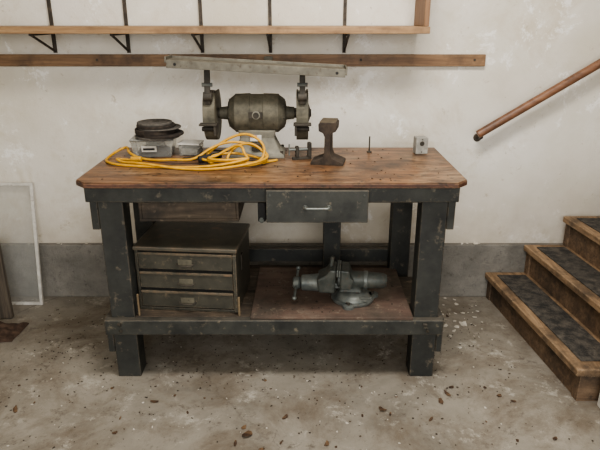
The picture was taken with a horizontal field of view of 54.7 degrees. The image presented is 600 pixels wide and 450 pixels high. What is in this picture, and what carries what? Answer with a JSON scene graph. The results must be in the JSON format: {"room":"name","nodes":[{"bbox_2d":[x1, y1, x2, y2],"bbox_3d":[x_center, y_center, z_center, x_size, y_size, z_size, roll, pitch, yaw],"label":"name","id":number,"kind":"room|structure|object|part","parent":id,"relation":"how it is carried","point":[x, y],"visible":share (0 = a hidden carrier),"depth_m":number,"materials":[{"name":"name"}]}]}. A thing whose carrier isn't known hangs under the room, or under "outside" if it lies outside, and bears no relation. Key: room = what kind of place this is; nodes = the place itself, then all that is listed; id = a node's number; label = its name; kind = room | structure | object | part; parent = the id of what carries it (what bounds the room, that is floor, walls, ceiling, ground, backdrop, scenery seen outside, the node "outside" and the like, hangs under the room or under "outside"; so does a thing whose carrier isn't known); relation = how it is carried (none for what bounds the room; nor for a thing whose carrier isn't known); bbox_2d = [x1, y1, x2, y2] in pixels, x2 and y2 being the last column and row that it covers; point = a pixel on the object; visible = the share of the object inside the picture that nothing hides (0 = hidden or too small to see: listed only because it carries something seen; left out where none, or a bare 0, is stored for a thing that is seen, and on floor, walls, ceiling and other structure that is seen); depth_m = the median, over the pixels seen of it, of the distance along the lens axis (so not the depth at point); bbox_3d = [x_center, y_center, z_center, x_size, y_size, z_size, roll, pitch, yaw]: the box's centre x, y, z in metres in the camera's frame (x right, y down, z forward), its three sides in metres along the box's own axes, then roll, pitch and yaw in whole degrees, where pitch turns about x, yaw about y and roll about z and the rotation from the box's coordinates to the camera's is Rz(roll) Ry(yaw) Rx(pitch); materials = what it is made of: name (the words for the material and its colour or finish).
{"room":"basement workshop","nodes":[
{"label":"basement workshop","id":0,"kind":"room"},
{"bbox_2d":[0,0,430,52],"bbox_3d":[-0.757,-1.191,2.592,2.665,0.825,0.284,0,20,0],"label":"wall shelf","id":1,"kind":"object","parent":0,"point":[422,7],"depth_m":2.56,"materials":[{"name":"brown wood"}]},
{"bbox_3d":[-1.205,-0.891,2.704,0.012,0.010,0.252,0,20,0],"label":"arm","id":2,"kind":"part","parent":1,"relation":"part of","materials":[{"name":"metal"}]},
{"bbox_3d":[0.564,-1.091,2.643,0.022,0.348,0.253,0,20,0],"label":"shelf panel","id":3,"kind":"part","parent":1,"relation":"part of","materials":[{"name":"brown wood"}]},
{"bbox_2d":[0,0,599,242],"bbox_3d":[0.400,-0.912,2.959,5.200,2.700,0.215,0,20,0],"label":"wall","id":4,"kind":"structure","parent":0,"point":[541,167],"depth_m":2.95,"materials":[{"name":"white paint"}]},
{"bbox_2d":[0,54,485,65],"bbox_3d":[-0.587,-0.804,2.862,3.005,0.073,0.040,0,20,0],"label":"wall rail","id":5,"kind":"object","parent":4,"relation":"attached to","point":[5,59],"depth_m":2.86,"materials":[{"name":"wood"}]},
{"bbox_2d":[0,243,562,295],"bbox_3d":[0.300,0.252,3.247,4.800,0.315,0.035,0,20,0],"label":"baseboard","id":6,"kind":"structure","parent":4,"relation":"attached to","point":[67,269],"depth_m":3.22,"materials":[{"name":"concrete"}]},
{"bbox_2d":[473,59,599,141],"bbox_3d":[1.599,-0.862,2.811,1.422,0.943,0.095,0,20,0],"label":"stair handrail","id":7,"kind":"object","parent":4,"relation":"attached to","point":[594,66],"visible":1,"depth_m":2.86,"materials":[{"name":"brown wood"}]},
{"bbox_3d":[0.920,-0.454,3.007,0.043,0.043,0.005,0,20,0],"label":"bracket plate","id":8,"kind":"part","parent":7,"relation":"part of","materials":[{"name":"metal"}]},
{"bbox_2d":[0,296,599,449],"bbox_3d":[0.400,1.440,0.575,5.200,0.100,6.500,0,20,0],"label":"floor","id":9,"kind":"structure","parent":0,"point":[545,404],"depth_m":2.46,"materials":[{"name":"concrete"}]},
{"bbox_2d":[0,244,13,318],"bbox_3d":[-1.610,0.289,3.023,0.208,0.427,0.109,0,20,0],"label":"board","id":10,"kind":"object","parent":9,"relation":"on","point":[6,308],"visible":1,"depth_m":3.02,"materials":[{"name":"brown wood"}]},
{"bbox_2d":[0,321,28,341],"bbox_3d":[-1.523,0.518,2.906,0.247,0.043,0.190,0,20,0],"label":"rag","id":11,"kind":"object","parent":9,"relation":"on","point":[9,332],"visible":1,"depth_m":2.90,"materials":[{"name":"brown fabric"}]},
{"bbox_2d":[0,182,43,304],"bbox_3d":[-1.677,0.107,3.131,0.526,0.669,0.121,0,20,0],"label":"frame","id":12,"kind":"object","parent":9,"relation":"on","point":[30,184],"visible":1,"depth_m":3.12,"materials":[{"name":"white paint"}]},
{"bbox_3d":[-1.677,-0.216,3.069,0.494,0.016,0.016,0,11,0],"label":"rail","id":13,"kind":"part","parent":12,"relation":"part of","materials":[{"name":"white paint"}]},
{"bbox_3d":[-1.677,0.431,3.194,0.494,0.016,0.016,0,11,0],"label":"rail","id":14,"kind":"part","parent":12,"relation":"part of","materials":[{"name":"white paint"}]},
{"bbox_2d":[76,147,466,375],"bbox_3d":[-0.110,0.162,2.630,1.516,0.905,0.664,0,20,0],"label":"workbench","id":15,"kind":"object","parent":9,"relation":"on","point":[286,190],"visible":0.82,"depth_m":2.43,"materials":[{"name":"brown wood"}]},
{"bbox_3d":[-0.815,0.381,2.743,0.027,0.167,0.540,0,20,0],"label":"rail","id":16,"kind":"part","parent":15,"relation":"part of","materials":[{"name":"green paint"}]},
{"bbox_3d":[-0.750,0.240,2.453,0.100,0.879,0.090,0,20,0],"label":"leg","id":17,"kind":"part","parent":15,"relation":"part of","materials":[{"name":"green paint"}]},
{"bbox_2d":[136,294,140,315],"bbox_3d":[-0.682,0.337,2.449,0.008,0.102,0.008,0,20,0],"label":"stick","id":18,"kind":"object","parent":15,"relation":"on","point":[137,295],"visible":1,"depth_m":2.44,"materials":[{"name":"brown wood"}]},
{"bbox_3d":[-0.654,-0.166,2.529,0.012,0.167,0.370,0,20,0],"label":"under drawer","id":19,"kind":"part","parent":15,"relation":"part of","materials":[{"name":"brown wood"}]},
{"bbox_3d":[-0.755,0.085,2.881,0.090,0.879,0.080,0,20,0],"label":"leg","id":20,"kind":"part","parent":15,"relation":"part of","materials":[{"name":"green paint"}]},
{"bbox_2d":[129,134,176,156],"bbox_3d":[-0.660,-0.361,2.634,0.193,0.082,0.155,-1,20,-4],"label":"plastic tub","id":21,"kind":"object","parent":15,"relation":"on","point":[165,148],"visible":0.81,"depth_m":2.57,"materials":[{"name":"grey plastic"}]},
{"bbox_2d":[135,119,183,140],"bbox_3d":[-0.632,-0.432,2.602,0.216,0.072,0.204,0,20,0],"label":"discs","id":22,"kind":"object","parent":21,"relation":"on","point":[147,129],"visible":1,"depth_m":2.54,"materials":[{"name":"metal"}]},
{"bbox_3d":[-0.455,-0.105,2.361,0.386,0.167,0.012,0,20,0],"label":"under drawer","id":23,"kind":"part","parent":15,"relation":"part of","materials":[{"name":"brown wood"}]},
{"bbox_2d":[177,140,203,155],"bbox_3d":[-0.495,-0.350,2.638,0.100,0.058,0.092,2,20,6],"label":"box","id":24,"kind":"object","parent":15,"relation":"on","point":[186,147],"visible":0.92,"depth_m":2.60,"materials":[{"name":"grey cardboard"}]},
{"bbox_3d":[-0.495,-0.374,2.630,0.100,0.007,0.092,2,20,6],"label":"carton lid","id":25,"kind":"part","parent":24,"relation":"part of","materials":[{"name":"cardboard"}]},
{"bbox_2d":[132,221,249,312],"bbox_3d":[-0.467,0.182,2.591,0.442,0.296,0.345,2,20,5],"label":"tool chest","id":26,"kind":"object","parent":15,"relation":"on","point":[184,266],"visible":1,"depth_m":2.46,"materials":[{"name":"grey metal"}]},
{"bbox_3d":[-0.480,0.158,2.418,0.060,0.028,0.003,2,20,5],"label":"label plate","id":27,"kind":"part","parent":26,"relation":"part of","materials":[{"name":"beige metal"}]},
{"bbox_3d":[-0.480,0.152,2.423,0.400,0.075,0.010,2,20,5],"label":"drawer","id":28,"kind":"part","parent":26,"relation":"part of","materials":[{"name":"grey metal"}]},
{"bbox_3d":[-0.480,0.240,2.448,0.060,0.028,0.003,2,20,5],"label":"label plate","id":29,"kind":"part","parent":26,"relation":"part of","materials":[{"name":"beige metal"}]},
{"bbox_3d":[-0.481,0.251,2.444,0.077,0.012,0.020,2,20,5],"label":"handle","id":30,"kind":"part","parent":26,"relation":"part of","materials":[{"name":"metal"}]},
{"bbox_3d":[-0.480,0.235,2.453,0.400,0.075,0.010,2,20,5],"label":"drawer","id":31,"kind":"part","parent":26,"relation":"part of","materials":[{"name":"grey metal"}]},
{"bbox_3d":[-0.480,0.323,2.478,0.060,0.028,0.003,2,20,5],"label":"label plate","id":32,"kind":"part","parent":26,"relation":"part of","materials":[{"name":"beige metal"}]},
{"bbox_3d":[-0.480,0.318,2.483,0.400,0.075,0.010,2,20,5],"label":"drawer","id":33,"kind":"part","parent":26,"relation":"part of","materials":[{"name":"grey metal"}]},
{"bbox_3d":[-0.466,0.049,2.552,0.442,0.018,0.328,2,20,5],"label":"lid","id":34,"kind":"part","parent":26,"relation":"part of","materials":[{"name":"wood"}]},
{"bbox_2d":[105,133,277,170],"bbox_3d":[-0.486,-0.321,2.459,0.752,0.127,0.232,4,20,10],"label":"extension cord","id":35,"kind":"object","parent":15,"relation":"on","point":[235,162],"visible":1,"depth_m":2.45,"materials":[{"name":"yellow rubber"}]},
{"bbox_3d":[-0.455,-0.082,2.560,0.410,0.012,0.370,0,20,0],"label":"under drawer","id":36,"kind":"part","parent":15,"relation":"part of","materials":[{"name":"brown wood"}]},
{"bbox_2d":[182,149,227,159],"bbox_3d":[-0.425,-0.323,2.600,0.184,0.032,0.167,0,20,0],"label":"power cord","id":37,"kind":"object","parent":15,"relation":"on","point":[218,151],"visible":0.35,"depth_m":2.54,"materials":[{"name":"black rubber"}]},
{"bbox_2d":[238,297,240,315],"bbox_3d":[-0.258,0.344,2.452,0.009,0.086,0.009,0,20,0],"label":"stick","id":38,"kind":"object","parent":15,"relation":"on","point":[239,313],"visible":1,"depth_m":2.45,"materials":[{"name":"brown wood"}]},
{"bbox_3d":[-0.256,-0.166,2.529,0.012,0.167,0.370,0,20,0],"label":"under drawer","id":39,"kind":"part","parent":15,"relation":"part of","materials":[{"name":"wood"}]},
{"bbox_2d":[199,70,310,158],"bbox_3d":[-0.190,-0.501,2.564,0.480,0.393,0.273,0,20,0],"label":"grinder","id":40,"kind":"object","parent":15,"relation":"on","point":[264,115],"visible":0.98,"depth_m":2.52,"materials":[{"name":"metal"}]},
{"bbox_3d":[-0.412,-0.489,2.588,0.008,0.214,0.236,0,20,0],"label":"guard plate","id":41,"kind":"part","parent":40,"relation":"part of","materials":[{"name":"grey metal"}]},
{"bbox_3d":[-0.390,-0.412,2.489,0.060,0.019,0.019,0,20,0],"label":"rest knob","id":42,"kind":"part","parent":40,"relation":"part of","materials":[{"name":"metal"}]},
{"bbox_3d":[-0.362,-0.414,2.503,0.010,0.045,0.090,0,20,0],"label":"rest arm","id":43,"kind":"part","parent":40,"relation":"part of","materials":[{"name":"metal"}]},
{"bbox_3d":[-0.368,-0.489,2.588,0.008,0.214,0.236,0,20,0],"label":"guard plate","id":44,"kind":"part","parent":40,"relation":"part of","materials":[{"name":"grey metal"}]},
{"bbox_2d":[164,55,347,77],"bbox_3d":[-0.178,-0.660,2.408,0.744,0.082,0.120,0,20,0],"label":"bar","id":45,"kind":"object","parent":40,"relation":"on","point":[172,61],"visible":1,"depth_m":2.36,"materials":[{"name":"grey metal"}]},
{"bbox_2d":[252,143,261,150],"bbox_3d":[-0.190,-0.343,2.553,0.044,0.033,0.031,0,20,0],"label":"switch","id":46,"kind":"object","parent":40,"relation":"attached to","point":[253,148],"depth_m":2.55,"materials":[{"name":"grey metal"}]},
{"bbox_3d":[-0.190,-0.330,2.646,0.243,0.016,0.179,0,20,0],"label":"foot plate","id":47,"kind":"part","parent":40,"relation":"part of","materials":[{"name":"grey metal"}]},
{"bbox_3d":[-0.012,-0.489,2.588,0.008,0.214,0.236,0,20,0],"label":"guard plate","id":48,"kind":"part","parent":40,"relation":"part of","materials":[{"name":"grey metal"}]},
{"bbox_3d":[0.010,-0.412,2.489,0.060,0.019,0.019,0,20,0],"label":"rest knob","id":49,"kind":"part","parent":40,"relation":"part of","materials":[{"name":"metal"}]},
{"bbox_3d":[0.032,-0.489,2.588,0.008,0.214,0.236,0,20,0],"label":"guard plate","id":50,"kind":"part","parent":40,"relation":"part of","materials":[{"name":"grey metal"}]},
{"bbox_3d":[-0.110,0.427,2.454,1.424,0.070,0.034,0,20,0],"label":"rail","id":51,"kind":"part","parent":15,"relation":"part of","materials":[{"name":"green paint"}]},
{"bbox_2d":[288,142,311,159],"bbox_3d":[-0.001,-0.324,2.541,0.102,0.075,0.024,-4,20,-11],"label":"clamp","id":52,"kind":"object","parent":15,"relation":"on","point":[296,149],"visible":1,"depth_m":2.54,"materials":[{"name":"metal"}]},
{"bbox_3d":[0.065,-0.064,2.209,0.099,0.009,0.026,0,20,0],"label":"drawer pull","id":53,"kind":"part","parent":15,"relation":"part of","materials":[{"name":"grey metal"}]},
{"bbox_3d":[0.066,-0.073,2.230,0.392,0.129,0.023,0,20,0],"label":"drawer","id":54,"kind":"part","parent":15,"relation":"part of","materials":[{"name":"green paint"}]},
{"bbox_3d":[-0.130,0.150,2.964,1.340,0.070,0.028,0,20,0],"label":"rail","id":55,"kind":"part","parent":15,"relation":"part of","materials":[{"name":"green paint"}]},
{"bbox_2d":[310,118,345,165],"bbox_3d":[0.122,-0.356,2.471,0.140,0.183,0.110,3,20,9],"label":"rail anvil","id":56,"kind":"object","parent":15,"relation":"on","point":[327,126],"visible":1,"depth_m":2.44,"materials":[{"name":"metal"}]},
{"bbox_3d":[0.158,0.082,2.890,0.085,0.879,0.060,0,20,0],"label":"leg","id":57,"kind":"part","parent":15,"relation":"part of","materials":[{"name":"green paint"}]},
{"bbox_2d":[292,256,386,310],"bbox_3d":[0.174,0.236,2.551,0.418,0.196,0.213,2,20,6],"label":"bench vise","id":58,"kind":"object","parent":15,"relation":"on","point":[349,291],"visible":1,"depth_m":2.53,"materials":[{"name":"grey metal"}]},
{"bbox_3d":[-0.016,0.257,2.593,0.012,0.078,0.164,2,20,6],"label":"screw handle","id":59,"kind":"part","parent":58,"relation":"part of","materials":[{"name":"grey metal"}]},
{"bbox_3d":[0.167,0.191,2.554,0.008,0.032,0.120,2,20,6],"label":"moving jaw plate","id":60,"kind":"part","parent":58,"relation":"part of","materials":[{"name":"grey metal"}]},
{"bbox_3d":[0.282,0.317,2.506,0.060,0.024,0.010,14,24,34],"label":"swivel lock handle","id":61,"kind":"part","parent":58,"relation":"part of","materials":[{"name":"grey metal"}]},
{"bbox_3d":[0.492,0.085,2.881,0.095,0.879,0.080,0,20,0],"label":"leg","id":62,"kind":"part","parent":15,"relation":"part of","materials":[{"name":"green paint"}]},
{"bbox_2d":[413,136,427,153],"bbox_3d":[0.550,-0.365,2.651,0.056,0.078,0.049,-3,20,-8],"label":"metal box","id":63,"kind":"object","parent":15,"relation":"on","point":[420,143],"visible":1,"depth_m":2.63,"materials":[{"name":"metal"}]},
{"bbox_3d":[0.533,0.240,2.453,0.103,0.879,0.090,0,20,0],"label":"leg","id":64,"kind":"part","parent":15,"relation":"part of","materials":[{"name":"green paint"}]},
{"bbox_3d":[0.599,0.381,2.743,0.026,0.167,0.540,0,20,0],"label":"rail","id":65,"kind":"part","parent":15,"relation":"part of","materials":[{"name":"green paint"}]},
{"bbox_2d":[0,297,592,449],"bbox_3d":[-0.060,0.717,2.405,2.893,0.014,1.858,0,20,0],"label":"debris","id":66,"kind":"object","parent":9,"relation":"on","point":[247,433],"visible":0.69,"depth_m":2.47,"materials":[{"name":"brown plant"}]},
{"bbox_2d":[485,216,599,400],"bbox_3d":[1.850,0.108,2.670,1.639,0.980,0.948,0,20,0],"label":"wooden staircase","id":67,"kind":"structure","parent":9,"relation":"on","point":[553,304],"depth_m":2.81,"materials":[{"name":"brown wood"}]}
]}

